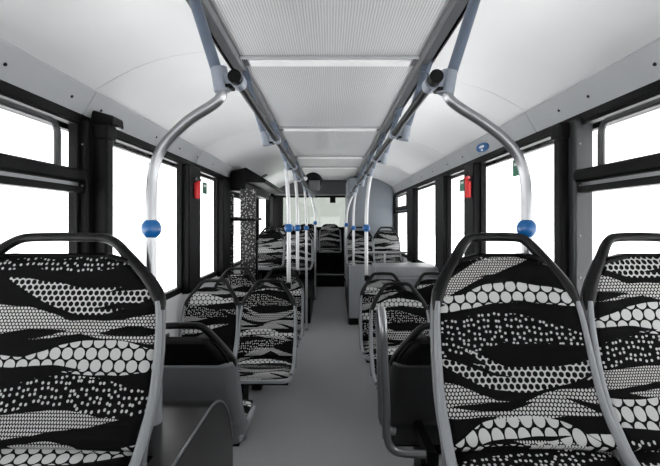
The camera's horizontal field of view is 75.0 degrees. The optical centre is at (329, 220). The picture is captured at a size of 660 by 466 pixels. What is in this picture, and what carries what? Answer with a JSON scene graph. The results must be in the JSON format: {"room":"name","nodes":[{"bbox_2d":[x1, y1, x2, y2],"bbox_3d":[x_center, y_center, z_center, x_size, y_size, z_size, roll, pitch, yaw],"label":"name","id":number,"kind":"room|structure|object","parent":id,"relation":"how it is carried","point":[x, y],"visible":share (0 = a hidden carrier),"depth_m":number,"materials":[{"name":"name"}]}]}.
{"room":"vehicle interior","nodes":[
{"label":"vehicle interior","id":0,"kind":"room"},
{"bbox_2d":[166,265,261,336],"bbox_3d":[-1.256,1.069,3.550,0.087,0.961,11.500,0,0,0],"label":"wall","id":1,"kind":"structure","parent":0,"point":[174,305],"depth_m":3.43,"materials":[{"name":"plastic"}]},
{"bbox_2d":[0,90,85,252],"bbox_3d":[-1.208,0.036,1.265,0.075,1.068,1.610,0,0,0],"label":"window","id":2,"kind":"structure","parent":1,"relation":"in","point":[16,171],"depth_m":1.85,"materials":[{"name":"clear glass"}]},
{"bbox_2d":[80,120,115,253],"bbox_3d":[-1.177,0.055,2.140,0.165,1.090,0.140,0,0,0],"label":"trim","id":3,"kind":"structure","parent":1,"relation":"attached to","point":[96,139],"depth_m":2.13,"materials":[{"name":"black plastic"}]},
{"bbox_2d":[90,110,123,129],"bbox_3d":[-1.137,-0.514,2.195,0.122,0.077,0.110,0,0,0],"label":"housing","id":4,"kind":"object","parent":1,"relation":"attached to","point":[96,117],"visible":0.76,"depth_m":2.14,"materials":[{"name":"black plastic"}]},
{"bbox_2d":[0,79,274,299],"bbox_3d":[-1.250,0.035,3.550,0.100,1.110,11.500,0,0,0],"label":"trim","id":5,"kind":"structure","parent":1,"relation":"attached to","point":[6,87],"depth_m":2.02,"materials":[{"name":"black plastic"}]},
{"bbox_2d":[116,136,181,296],"bbox_3d":[-1.225,0.036,2.895,0.040,1.068,1.230,0,0,0],"label":"window","id":6,"kind":"structure","parent":1,"relation":"in","point":[118,139],"depth_m":3.49,"materials":[{"name":"clear glass"}]},
{"bbox_2d":[182,164,199,293],"bbox_3d":[-1.200,0.065,3.675,0.100,1.070,0.310,0,0,0],"label":"trim","id":7,"kind":"structure","parent":1,"relation":"attached to","point":[190,205],"depth_m":3.54,"materials":[{"name":"black plastic"}]},
{"bbox_2d":[194,178,201,198],"bbox_3d":[-1.126,-0.278,3.654,0.044,0.176,0.103,0,0,0],"label":"hammer","id":8,"kind":"object","parent":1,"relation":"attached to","point":[198,180],"visible":1,"depth_m":3.63,"materials":[{"name":"red plastic"}]},
{"bbox_2d":[200,170,217,280],"bbox_3d":[-1.225,0.036,4.230,0.040,1.068,0.780,0,0,0],"label":"window","id":9,"kind":"structure","parent":1,"relation":"in","point":[215,271],"depth_m":4.60,"materials":[{"name":"clear glass"}]},
{"bbox_2d":[203,182,206,193],"bbox_3d":[-1.222,-0.320,4.200,0.002,0.110,0.140,0,0,0],"label":"window sticker","id":10,"kind":"object","parent":9,"relation":"attached to","point":[204,183],"visible":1,"depth_m":4.19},
{"bbox_2d":[217,177,229,276],"bbox_3d":[-1.195,0.065,4.770,0.110,1.070,0.300,0,0,0],"label":"trim","id":11,"kind":"structure","parent":1,"relation":"attached to","point":[223,183],"depth_m":4.62,"materials":[{"name":"black plastic"}]},
{"bbox_2d":[230,191,261,242],"bbox_3d":[-1.165,0.525,6.000,0.170,1.990,2.100,0,0,0],"label":"door","id":12,"kind":"structure","parent":1,"relation":"in","point":[236,195],"depth_m":6.93,"materials":[{"name":"clear glass"}]},
{"bbox_2d":[230,168,283,198],"bbox_3d":[-0.955,-0.487,6.000,0.421,0.273,2.000,0,0,0],"label":"mechanism","id":13,"kind":"object","parent":12,"relation":"attached to","point":[244,178],"visible":0.98,"depth_m":5.00,"materials":[{"name":"black plastic"}]},
{"bbox_2d":[265,199,267,230],"bbox_3d":[-1.225,0.036,7.700,0.040,1.068,1.240,0,0,0],"label":"window","id":14,"kind":"structure","parent":1,"relation":"in","point":[266,200],"depth_m":8.29,"materials":[{"name":"clear glass"}]},
{"bbox_2d":[268,197,272,229],"bbox_3d":[-1.205,0.065,8.510,0.090,1.070,0.380,0,0,0],"label":"trim","id":15,"kind":"structure","parent":1,"relation":"attached to","point":[270,200],"depth_m":8.38,"materials":[{"name":"black plastic"}]},
{"bbox_2d":[270,193,344,280],"bbox_3d":[0.000,0.220,9.350,2.600,2.260,0.100,0,0,0],"label":"wall","id":16,"kind":"structure","parent":0,"point":[321,259],"depth_m":9.30,"materials":[{"name":"black plastic"}]},
{"bbox_2d":[273,180,346,195],"bbox_3d":[0.000,-0.700,9.140,2.380,0.300,0.320,0,0,0],"label":"trim","id":17,"kind":"structure","parent":16,"relation":"attached to","point":[329,187],"depth_m":8.98,"materials":[{"name":"grey plastic"}]},
{"bbox_2d":[283,198,344,226],"bbox_3d":[-0.300,-0.190,9.345,1.480,0.680,0.010,0,0,0],"label":"window","id":18,"kind":"structure","parent":16,"relation":"in","point":[327,212],"depth_m":9.34,"materials":[{"name":"clear glass"}]},
{"bbox_2d":[0,106,659,197],"bbox_3d":[0.000,-0.680,3.600,2.640,0.460,11.600,0,0,0],"label":"trim","id":19,"kind":"structure","parent":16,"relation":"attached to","point":[64,126],"depth_m":2.73,"materials":[{"name":"black plastic"}]},
{"bbox_2d":[330,197,335,202],"bbox_3d":[0.060,-0.450,9.300,0.120,0.120,0.060,0,0,0],"label":"sensor box","id":20,"kind":"object","parent":16,"relation":"attached to","point":[332,199],"visible":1,"depth_m":9.27,"materials":[{"name":"black plastic"}]},
{"bbox_2d":[0,0,659,187],"bbox_3d":[0.000,-0.756,3.400,2.304,0.248,11.200,0,0,0],"label":"ceiling","id":21,"kind":"structure","parent":0,"point":[148,57],"depth_m":2.03,"materials":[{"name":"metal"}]},
{"bbox_2d":[188,0,314,197],"bbox_3d":[-0.393,-0.640,4.854,0.235,0.445,7.012,0,0,0],"label":"handrail","id":22,"kind":"object","parent":21,"relation":"attached to","point":[233,80],"visible":0.88,"depth_m":1.40,"materials":[{"name":"metal"}]},
{"bbox_2d":[242,68,251,82],"bbox_3d":[-0.472,-0.812,2.400,0.076,0.101,0.052,0,0,0],"label":"socket","id":23,"kind":"object","parent":22,"relation":"attached to","point":[246,74],"depth_m":2.38,"materials":[{"name":"grey metal"}]},
{"bbox_2d":[270,120,277,128],"bbox_3d":[-0.472,-0.812,3.600,0.076,0.101,0.052,0,0,0],"label":"socket","id":24,"kind":"object","parent":22,"relation":"attached to","point":[274,125],"depth_m":3.58,"materials":[{"name":"grey plastic"}]},
{"bbox_2d":[284,169,292,288],"bbox_3d":[-0.349,0.062,3.580,0.080,0.997,0.111,0,0,0],"label":"pole","id":25,"kind":"object","parent":22,"relation":"attached to","point":[288,227],"visible":0.98,"depth_m":3.58,"materials":[{"name":"metal"}]},
{"bbox_2d":[294,181,300,274],"bbox_3d":[-0.341,0.062,4.481,0.075,0.996,0.111,0,0,0],"label":"pole","id":26,"kind":"object","parent":22,"relation":"attached to","point":[297,227],"visible":0.99,"depth_m":4.49,"materials":[{"name":"metal"}]},
{"bbox_2d":[303,172,322,189],"bbox_3d":[-0.240,-0.555,6.043,0.290,0.260,0.216,0,0,0],"label":"mirror","id":27,"kind":"object","parent":21,"relation":"hanging from","point":[313,180],"visible":0.87,"depth_m":5.96,"materials":[{"name":"black plastic"}]},
{"bbox_2d":[240,55,419,65],"bbox_3d":[0.000,-0.837,2.260,0.924,0.028,0.110,0,0,0],"label":"recessed light","id":28,"kind":"object","parent":21,"relation":"in","point":[248,60],"visible":1,"depth_m":2.22,"materials":[{"name":"plastic"}]},
{"bbox_2d":[249,60,410,65],"bbox_3d":[0.000,-0.831,2.260,0.840,0.015,0.072,0,0,0],"label":"diffuser","id":29,"kind":"object","parent":28,"relation":"attached to","point":[251,62],"depth_m":2.25,"materials":[{"name":"white plastic"}]},
{"bbox_2d":[279,126,380,130],"bbox_3d":[0.000,-0.837,3.920,0.924,0.028,0.110,0,0,0],"label":"recessed light","id":30,"kind":"object","parent":21,"relation":"in","point":[282,128],"visible":1,"depth_m":3.88,"materials":[{"name":"plastic"}]},
{"bbox_2d":[284,129,375,130],"bbox_3d":[0.000,-0.831,3.920,0.840,0.015,0.072,0,0,0],"label":"diffuser","id":31,"kind":"object","parent":30,"relation":"attached to","point":[284,129],"depth_m":3.90,"materials":[{"name":"white plastic"}]},
{"bbox_2d":[295,156,364,158],"bbox_3d":[0.000,-0.837,5.650,0.924,0.028,0.110,0,0,0],"label":"recessed light","id":32,"kind":"object","parent":21,"relation":"in","point":[298,157],"visible":1,"depth_m":5.61,"materials":[{"name":"plastic"}]},
{"bbox_2d":[298,157,361,158],"bbox_3d":[0.000,-0.831,5.650,0.840,0.015,0.072,0,0,0],"label":"diffuser","id":33,"kind":"object","parent":32,"relation":"attached to","point":[298,157],"depth_m":5.64,"materials":[{"name":"white plastic"}]},
{"bbox_2d":[300,166,359,168],"bbox_3d":[0.000,-0.837,6.750,0.924,0.028,0.110,0,0,0],"label":"recessed light","id":34,"kind":"object","parent":21,"relation":"in","point":[301,167],"visible":1,"depth_m":6.70,"materials":[{"name":"plastic"}]},
{"bbox_2d":[303,168,356,168],"bbox_3d":[0.000,-0.831,6.750,0.840,0.015,0.072,0,0,0],"label":"diffuser","id":35,"kind":"object","parent":34,"relation":"attached to","point":[303,168],"depth_m":6.74,"materials":[{"name":"white plastic"}]},
{"bbox_2d":[346,0,480,197],"bbox_3d":[0.427,-0.640,4.854,0.235,0.445,7.012,0,0,0],"label":"handrail","id":36,"kind":"object","parent":21,"relation":"attached to","point":[439,82],"visible":0.9,"depth_m":1.60,"materials":[{"name":"metal"}]},
{"bbox_2d":[363,176,371,280],"bbox_3d":[0.355,0.061,4.061,0.092,0.998,0.111,0,0,0],"label":"pole","id":37,"kind":"object","parent":36,"relation":"attached to","point":[366,227],"visible":0.96,"depth_m":4.07,"materials":[{"name":"metal"}]},
{"bbox_2d":[380,131,386,140],"bbox_3d":[0.507,-0.812,4.080,0.076,0.101,0.052,0,0,0],"label":"socket","id":38,"kind":"object","parent":36,"relation":"attached to","point":[382,138],"depth_m":4.06,"materials":[{"name":"grey metal"}]},
{"bbox_2d":[394,104,403,116],"bbox_3d":[0.507,-0.812,3.150,0.076,0.101,0.052,0,0,0],"label":"socket","id":39,"kind":"object","parent":36,"relation":"attached to","point":[398,112],"depth_m":3.13,"materials":[{"name":"grey metal"}]},
{"bbox_2d":[419,57,433,75],"bbox_3d":[0.507,-0.812,2.250,0.076,0.101,0.052,0,0,0],"label":"socket","id":40,"kind":"object","parent":36,"relation":"attached to","point":[425,69],"depth_m":2.23,"materials":[{"name":"grey metal"}]},
{"bbox_2d":[392,38,659,192],"bbox_3d":[1.218,-0.574,3.200,0.164,0.143,10.796,0,0,0],"label":"trim","id":41,"kind":"structure","parent":21,"relation":"attached to","point":[640,68],"depth_m":2.07,"materials":[{"name":"grey plastic"}]},
{"bbox_2d":[476,143,488,151],"bbox_3d":[1.170,-0.564,3.300,0.040,0.062,0.250,0,0,0],"label":"decal","id":42,"kind":"object","parent":41,"relation":"attached to","point":[482,147],"visible":1,"depth_m":3.29,"materials":[{"name":"blue plastic"}]},
{"bbox_2d":[233,281,441,465],"bbox_3d":[0.000,1.485,3.600,2.600,0.370,11.600,0,0,0],"label":"floor","id":43,"kind":"structure","parent":0,"point":[327,414],"depth_m":3.52,"materials":[{"name":"grey plastic"}]},
{"bbox_2d":[146,400,232,465],"bbox_3d":[-0.803,1.101,1.080,0.773,0.897,1.560,0,0,0],"label":"housing","id":44,"kind":"object","parent":43,"relation":"on","point":[190,432],"visible":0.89,"depth_m":1.44,"materials":[{"name":"black plastic"}]},
{"bbox_2d":[0,232,165,465],"bbox_3d":[-0.848,0.368,1.087,0.747,0.663,0.624,0,0,0],"label":"seat","id":45,"kind":"object","parent":44,"relation":"on","point":[83,335],"visible":1,"depth_m":1.24,"materials":[{"name":"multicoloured fabric"}]},
{"bbox_2d":[0,449,132,465],"bbox_3d":[-0.848,0.628,0.974,0.693,0.085,0.386,0,0,0],"label":"seat cushion","id":46,"kind":"object","parent":45,"relation":"on","point":[8,457],"depth_m":1.11,"materials":[{"name":"fabric"}]},
{"bbox_2d":[141,90,227,425],"bbox_3d":[-0.474,0.109,1.400,0.282,1.092,0.068,0,0,0],"label":"pole","id":47,"kind":"object","parent":44,"relation":"on","point":[151,228],"visible":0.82,"depth_m":1.39,"materials":[{"name":"metal"}]},
{"bbox_2d":[162,322,254,446],"bbox_3d":[-0.655,0.998,2.188,0.482,1.104,0.624,0,0,0],"label":"seat","id":48,"kind":"object","parent":43,"relation":"on","point":[201,367],"visible":0.56,"depth_m":1.94,"materials":[{"name":"grey plastic"}]},
{"bbox_2d":[243,399,252,416],"bbox_3d":[-0.655,1.038,2.301,0.428,0.084,0.386,0,0,0],"label":"seat cushion","id":49,"kind":"object","parent":48,"relation":"on","point":[248,407],"depth_m":2.38,"materials":[{"name":"fabric"}]},
{"bbox_2d":[178,279,239,360],"bbox_3d":[-0.953,1.003,3.252,0.482,1.054,0.624,0,0,0],"label":"seat","id":50,"kind":"object","parent":43,"relation":"on","point":[217,308],"visible":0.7,"depth_m":3.44,"materials":[{"name":"black fabric"}]},
{"bbox_2d":[214,267,257,304],"bbox_3d":[-0.953,1.003,4.152,0.482,1.054,0.624,0,0,0],"label":"seat","id":51,"kind":"object","parent":43,"relation":"on","point":[241,284],"visible":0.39,"depth_m":4.38,"materials":[{"name":"black fabric"}]},
{"bbox_2d":[229,189,257,280],"bbox_3d":[-1.012,0.590,4.980,0.355,1.920,0.040,0,0,0],"label":"wall","id":52,"kind":"structure","parent":43,"relation":"on","point":[248,245],"depth_m":4.97,"materials":[{"name":"multicoloured fabric"}]},
{"bbox_2d":[0,38,270,193],"bbox_3d":[-1.218,-0.574,3.200,0.164,0.143,10.796,0,0,0],"label":"trim","id":53,"kind":"structure","parent":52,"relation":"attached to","point":[19,68],"depth_m":1.98,"materials":[{"name":"grey plastic"}]},
{"bbox_2d":[235,279,297,398],"bbox_3d":[-0.495,1.003,3.252,0.482,1.054,0.624,0,0,0],"label":"seat","id":54,"kind":"object","parent":43,"relation":"on","point":[266,346],"visible":0.98,"depth_m":3.37,"materials":[{"name":"black fabric"}]},
{"bbox_2d":[237,357,291,379],"bbox_3d":[-0.495,1.068,3.139,0.428,0.084,0.386,0,0,0],"label":"seat cushion","id":55,"kind":"object","parent":54,"relation":"on","point":[250,368],"depth_m":3.07,"materials":[{"name":"fabric"}]},
{"bbox_2d":[252,267,303,389],"bbox_3d":[-0.495,1.003,4.152,0.482,1.054,0.624,0,0,0],"label":"seat","id":56,"kind":"object","parent":43,"relation":"on","point":[297,290],"visible":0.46,"depth_m":4.34,"materials":[{"name":"black plastic"}]},
{"bbox_2d":[297,328,300,341],"bbox_3d":[-0.495,1.068,4.039,0.428,0.084,0.386,0,0,0],"label":"seat cushion","id":57,"kind":"object","parent":56,"relation":"on","point":[299,329],"depth_m":3.98,"materials":[{"name":"grey fabric"}]},
{"bbox_2d":[304,191,308,330],"bbox_3d":[-0.336,0.557,6.101,0.074,1.987,0.072,0,0,32],"label":"pole","id":58,"kind":"object","parent":43,"relation":"on","point":[306,227],"visible":1,"depth_m":6.09,"materials":[{"name":"metal"}]},
{"bbox_2d":[300,279,313,322],"bbox_3d":[-0.740,1.340,7.460,0.900,0.380,2.080,0,0,0],"label":"podium","id":59,"kind":"object","parent":43,"relation":"on","point":[310,281],"visible":0.25,"depth_m":6.82,"materials":[{"name":"black plastic"}]},
{"bbox_2d":[257,227,284,287],"bbox_3d":[-0.965,0.623,6.772,0.482,1.054,0.624,0,0,0],"label":"seat","id":60,"kind":"object","parent":59,"relation":"on","point":[270,243],"visible":0.86,"depth_m":6.91,"materials":[{"name":"black fabric"}]},
{"bbox_2d":[258,263,281,267],"bbox_3d":[-0.965,0.688,6.659,0.428,0.084,0.386,0,0,0],"label":"seat cushion","id":61,"kind":"object","parent":60,"relation":"on","point":[260,265],"depth_m":6.50,"materials":[{"name":"grey fabric"}]},
{"bbox_2d":[261,226,286,278],"bbox_3d":[-0.965,0.623,7.562,0.482,1.054,0.624,0,0,0],"label":"seat","id":62,"kind":"object","parent":59,"relation":"on","point":[284,233],"visible":0.1,"depth_m":7.79,"materials":[{"name":"black plastic"}]},
{"bbox_2d":[281,227,312,273],"bbox_3d":[-0.510,0.623,6.772,0.482,1.054,0.624,0,0,0],"label":"seat","id":63,"kind":"object","parent":59,"relation":"on","point":[293,233],"visible":0.68,"depth_m":6.90,"materials":[{"name":"multicoloured fabric"}]},
{"bbox_2d":[282,263,310,267],"bbox_3d":[-0.510,0.688,6.659,0.428,0.084,0.386,0,0,0],"label":"seat cushion","id":64,"kind":"object","parent":63,"relation":"on","point":[293,265],"depth_m":6.50,"materials":[{"name":"grey fabric"}]},
{"bbox_2d":[291,226,314,274],"bbox_3d":[-0.510,0.623,7.562,0.482,1.054,0.624,0,0,0],"label":"seat","id":65,"kind":"object","parent":59,"relation":"on","point":[309,230],"visible":0.2,"depth_m":7.73,"materials":[{"name":"black plastic"}]},
{"bbox_2d":[271,270,343,286],"bbox_3d":[-0.455,1.181,8.895,1.470,0.259,0.790,0,0,0],"label":"platform","id":66,"kind":"object","parent":43,"relation":"on","point":[323,278],"visible":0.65,"depth_m":8.52,"materials":[{"name":"black plastic"}]},
{"bbox_2d":[276,224,293,272],"bbox_3d":[-0.945,0.555,8.932,0.482,0.989,0.624,0,0,0],"label":"seat","id":67,"kind":"object","parent":66,"relation":"on","point":[281,225],"visible":0.09,"depth_m":9.16,"materials":[{"name":"black fabric"}]},
{"bbox_2d":[300,224,317,272],"bbox_3d":[-0.485,0.555,8.932,0.482,0.989,0.624,0,0,0],"label":"seat","id":68,"kind":"object","parent":66,"relation":"on","point":[311,226],"visible":0.27,"depth_m":9.13,"materials":[{"name":"black plastic"}]},
{"bbox_2d":[318,224,341,272],"bbox_3d":[0.000,0.555,8.932,0.482,0.989,0.624,0,0,0],"label":"seat","id":69,"kind":"object","parent":66,"relation":"on","point":[329,234],"visible":1,"depth_m":9.04,"materials":[{"name":"black fabric"}]},
{"bbox_2d":[319,248,340,250],"bbox_3d":[0.000,0.588,8.819,0.428,0.084,0.386,0,0,0],"label":"seat cushion","id":70,"kind":"object","parent":69,"relation":"on","point":[320,249],"depth_m":8.65,"materials":[{"name":"black fabric"}]},
{"bbox_2d":[310,197,316,299],"bbox_3d":[-0.292,0.485,7.700,0.127,1.850,0.072,0,0,0],"label":"pole","id":71,"kind":"object","parent":43,"relation":"on","point":[315,221],"visible":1,"depth_m":7.68,"materials":[{"name":"metal"}]},
{"bbox_2d":[345,284,347,313],"bbox_3d":[0.735,1.320,7.170,0.910,0.340,1.420,0,0,0],"label":"podium","id":72,"kind":"object","parent":43,"relation":"on","point":[346,289],"visible":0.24,"depth_m":7.30,"materials":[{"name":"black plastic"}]},
{"bbox_2d":[344,196,352,287],"bbox_3d":[0.327,0.354,7.450,0.156,1.592,0.072,0,0,0],"label":"pole","id":73,"kind":"object","parent":72,"relation":"on","point":[350,200],"visible":0.94,"depth_m":7.44,"materials":[{"name":"metal"}]},
{"bbox_2d":[351,193,356,264],"bbox_3d":[0.361,0.356,6.497,0.084,1.587,0.071,0,0,26],"label":"pole","id":74,"kind":"object","parent":72,"relation":"on","point":[353,227],"visible":0.86,"depth_m":6.49,"materials":[{"name":"metal"}]},
{"bbox_2d":[346,227,374,265],"bbox_3d":[0.510,0.623,7.152,0.482,1.054,0.624,0,0,0],"label":"seat","id":75,"kind":"object","parent":72,"relation":"on","point":[359,234],"visible":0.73,"depth_m":7.30,"materials":[{"name":"black fabric"}]},
{"bbox_2d":[348,260,373,264],"bbox_3d":[0.510,0.688,7.039,0.428,0.084,0.386,0,0,0],"label":"seat cushion","id":76,"kind":"object","parent":75,"relation":"on","point":[357,262],"depth_m":7.11,"materials":[{"name":"grey fabric"}]},
{"bbox_2d":[373,227,402,262],"bbox_3d":[0.965,0.623,7.152,0.482,1.054,0.624,0,0,0],"label":"seat","id":77,"kind":"object","parent":72,"relation":"on","point":[383,240],"visible":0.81,"depth_m":7.31,"materials":[{"name":"black fabric"}]},
{"bbox_2d":[375,260,400,262],"bbox_3d":[0.965,0.688,7.039,0.428,0.084,0.386,0,0,0],"label":"seat cushion","id":78,"kind":"object","parent":77,"relation":"on","point":[376,261],"depth_m":7.16,"materials":[{"name":"black fabric"}]},
{"bbox_2d":[348,265,371,324],"bbox_3d":[0.729,1.105,6.445,0.922,0.890,0.090,0,0,0],"label":"wall","id":79,"kind":"structure","parent":43,"relation":"on","point":[356,273],"depth_m":6.40,"materials":[{"name":"plastic"}]},
{"bbox_2d":[355,251,407,262],"bbox_3d":[0.800,0.553,6.440,0.860,0.224,0.060,0,0,0],"label":"rail","id":80,"kind":"object","parent":79,"relation":"on","point":[384,252],"visible":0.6,"depth_m":6.43,"materials":[{"name":"metal"}]},
{"bbox_2d":[344,177,393,283],"bbox_3d":[0.724,0.260,8.574,0.932,2.140,1.412,0,0,0],"label":"wall","id":81,"kind":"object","parent":43,"relation":"on","point":[380,210],"visible":0.27,"depth_m":7.92,"materials":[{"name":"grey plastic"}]},
{"bbox_2d":[359,272,406,362],"bbox_3d":[0.497,1.003,3.732,0.482,1.054,0.624,0,0,0],"label":"seat","id":82,"kind":"object","parent":43,"relation":"on","point":[370,289],"visible":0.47,"depth_m":3.92,"materials":[{"name":"black fabric"}]},
{"bbox_2d":[363,340,369,356],"bbox_3d":[0.497,1.068,3.619,0.428,0.084,0.386,0,0,0],"label":"seat cushion","id":83,"kind":"object","parent":82,"relation":"on","point":[365,342],"depth_m":3.56,"materials":[{"name":"fabric"}]},
{"bbox_2d":[369,282,440,453],"bbox_3d":[0.530,1.003,3.082,0.482,1.054,0.624,0,0,0],"label":"seat","id":84,"kind":"object","parent":43,"relation":"on","point":[405,310],"visible":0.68,"depth_m":3.27,"materials":[{"name":"black fabric"}]},
{"bbox_2d":[372,263,438,291],"bbox_3d":[0.853,1.025,4.885,0.705,1.050,0.550,0,0,0],"label":"housing","id":85,"kind":"object","parent":43,"relation":"on","point":[406,272],"visible":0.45,"depth_m":4.64,"materials":[{"name":"grey plastic"}]},
{"bbox_2d":[382,322,440,465],"bbox_3d":[0.500,0.998,2.188,0.482,1.104,0.624,0,0,0],"label":"seat","id":86,"kind":"object","parent":43,"relation":"on","point":[410,368],"visible":0.38,"depth_m":1.97,"materials":[{"name":"plastic"}]},
{"bbox_2d":[376,305,436,465],"bbox_3d":[0.323,0.689,1.935,0.235,0.642,0.330,0,0,0],"label":"rail","id":87,"kind":"object","parent":86,"relation":"attached to","point":[427,451],"visible":0.99,"depth_m":1.79,"materials":[{"name":"metal"}]},
{"bbox_2d":[411,272,439,308],"bbox_3d":[0.965,1.003,3.732,0.482,1.054,0.624,0,0,0],"label":"seat","id":88,"kind":"object","parent":43,"relation":"on","point":[424,288],"visible":0.2,"depth_m":3.96,"materials":[{"name":"black plastic"}]},
{"bbox_3d":[0.795,1.320,1.060,0.790,0.460,1.520,0,0,0],"label":"housing","id":89,"kind":"object","parent":43,"relation":"on","visible":0},
{"bbox_2d":[442,93,536,253],"bbox_3d":[0.529,0.325,1.430,0.312,1.530,0.063,0,0,0],"label":"pole","id":90,"kind":"object","parent":89,"relation":"on","point":[526,226],"visible":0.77,"depth_m":1.42,"materials":[{"name":"metal"}]},
{"bbox_2d":[430,232,636,465],"bbox_3d":[0.530,0.563,1.087,0.482,1.054,0.624,0,0,0],"label":"seat","id":91,"kind":"object","parent":89,"relation":"on","point":[516,381],"visible":1,"depth_m":1.23,"materials":[{"name":"black fabric"}]},
{"bbox_2d":[455,449,621,465],"bbox_3d":[0.530,0.628,0.974,0.428,0.084,0.386,0,0,0],"label":"seat cushion","id":92,"kind":"object","parent":91,"relation":"on","point":[463,457],"depth_m":1.11,"materials":[{"name":"black fabric"}]},
{"bbox_2d":[580,232,659,465],"bbox_3d":[0.985,0.563,1.087,0.482,1.054,0.624,0,0,0],"label":"seat","id":93,"kind":"object","parent":89,"relation":"on","point":[620,292],"visible":0.98,"depth_m":1.25,"materials":[{"name":"black fabric"}]},
{"bbox_2d":[633,450,659,465],"bbox_3d":[0.985,0.628,0.974,0.428,0.084,0.386,0,0,0],"label":"seat cushion","id":94,"kind":"object","parent":93,"relation":"on","point":[640,457],"depth_m":1.11,"materials":[{"name":"black fabric"}]},
{"bbox_2d":[213,11,464,148],"bbox_3d":[0.000,-0.925,3.600,2.640,0.050,11.600,0,0,0],"label":"roof","id":95,"kind":"structure","parent":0,"point":[464,11],"depth_m":2.23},
{"bbox_2d":[402,256,411,262],"bbox_3d":[1.256,1.069,3.550,0.087,0.961,11.500,0,0,0],"label":"wall","id":96,"kind":"structure","parent":0,"point":[404,259],"depth_m":6.97,"materials":[{"name":"plastic"}]},
{"bbox_2d":[393,195,397,233],"bbox_3d":[1.210,0.065,7.985,0.080,1.070,0.230,0,0,0],"label":"trim","id":97,"kind":"structure","parent":96,"relation":"attached to","point":[395,216],"depth_m":7.87,"materials":[{"name":"black plastic"}]},
{"bbox_2d":[394,191,406,256],"bbox_3d":[1.208,0.036,7.230,0.075,1.068,1.340,0,0,0],"label":"window","id":98,"kind":"structure","parent":96,"relation":"in","point":[402,209],"depth_m":7.12,"materials":[{"name":"black metal"}]},
{"bbox_2d":[407,188,415,262],"bbox_3d":[1.210,0.065,6.325,0.080,1.070,0.470,0,0,0],"label":"trim","id":99,"kind":"structure","parent":96,"relation":"attached to","point":[411,192],"depth_m":6.17,"materials":[{"name":"black plastic"}]},
{"bbox_2d":[415,180,434,262],"bbox_3d":[1.225,0.036,5.445,0.040,1.068,1.290,0,0,0],"label":"window","id":100,"kind":"structure","parent":96,"relation":"in","point":[432,181],"depth_m":6.07,"materials":[{"name":"clear glass"}]},
{"bbox_2d":[435,176,446,271],"bbox_3d":[1.210,0.065,4.615,0.080,1.070,0.370,0,0,0],"label":"trim","id":101,"kind":"structure","parent":96,"relation":"attached to","point":[441,182],"depth_m":4.55,"materials":[{"name":"black plastic"}]},
{"bbox_2d":[447,168,463,259],"bbox_3d":[1.225,0.036,4.065,0.040,1.068,0.730,0,0,0],"label":"window","id":102,"kind":"structure","parent":96,"relation":"in","point":[449,176],"depth_m":4.41,"materials":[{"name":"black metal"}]},
{"bbox_2d":[460,179,463,191],"bbox_3d":[1.222,-0.330,3.980,0.002,0.110,0.140,0,0,0],"label":"window sticker","id":103,"kind":"object","parent":102,"relation":"attached to","point":[462,180],"visible":0.82,"depth_m":3.97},
{"bbox_2d":[463,176,470,197],"bbox_3d":[1.126,-0.278,3.514,0.044,0.176,0.103,0,0,0],"label":"hammer","id":104,"kind":"object","parent":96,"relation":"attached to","point":[467,182],"visible":1,"depth_m":3.50,"materials":[{"name":"red plastic"}]},
{"bbox_2d":[464,163,479,255],"bbox_3d":[1.200,0.065,3.575,0.100,1.070,0.250,0,0,0],"label":"trim","id":105,"kind":"structure","parent":96,"relation":"attached to","point":[471,205],"depth_m":3.47,"materials":[{"name":"black plastic"}]},
{"bbox_2d":[480,134,550,252],"bbox_3d":[1.225,0.036,2.845,0.040,1.068,1.210,0,0,0],"label":"window","id":106,"kind":"structure","parent":96,"relation":"in","point":[547,137],"depth_m":3.43,"materials":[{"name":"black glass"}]},
{"bbox_2d":[513,160,518,176],"bbox_3d":[1.222,-0.350,2.820,0.002,0.110,0.110,0,0,0],"label":"window sticker","id":107,"kind":"object","parent":106,"relation":"attached to","point":[515,170],"visible":0.46,"depth_m":2.85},
{"bbox_2d":[394,79,659,262],"bbox_3d":[1.250,0.035,3.550,0.100,1.110,11.500,0,0,0],"label":"trim","id":108,"kind":"structure","parent":96,"relation":"attached to","point":[652,87],"depth_m":2.05,"materials":[{"name":"black plastic"}]},
{"bbox_2d":[551,119,592,295],"bbox_3d":[1.190,0.055,2.120,0.140,1.090,0.140,0,0,0],"label":"window pillar","id":109,"kind":"structure","parent":96,"relation":"attached to","point":[573,140],"depth_m":2.07,"materials":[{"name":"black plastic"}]},
{"bbox_2d":[573,90,659,192],"bbox_3d":[1.208,0.036,1.270,0.075,1.068,1.620,0,0,0],"label":"window","id":110,"kind":"structure","parent":96,"relation":"in","point":[643,171],"depth_m":1.76,"materials":[{"name":"black metal"}]},
{"label":"outside","id":111,"kind":"structure","parent":0,"visible":0},
{"bbox_2d":[0,235,659,291],"bbox_3d":[0.000,1.940,0.000,120.000,0.060,120.000,0,0,0],"label":"ground","id":112,"kind":"structure","parent":111,"point":[166,244],"depth_m":30.99,"materials":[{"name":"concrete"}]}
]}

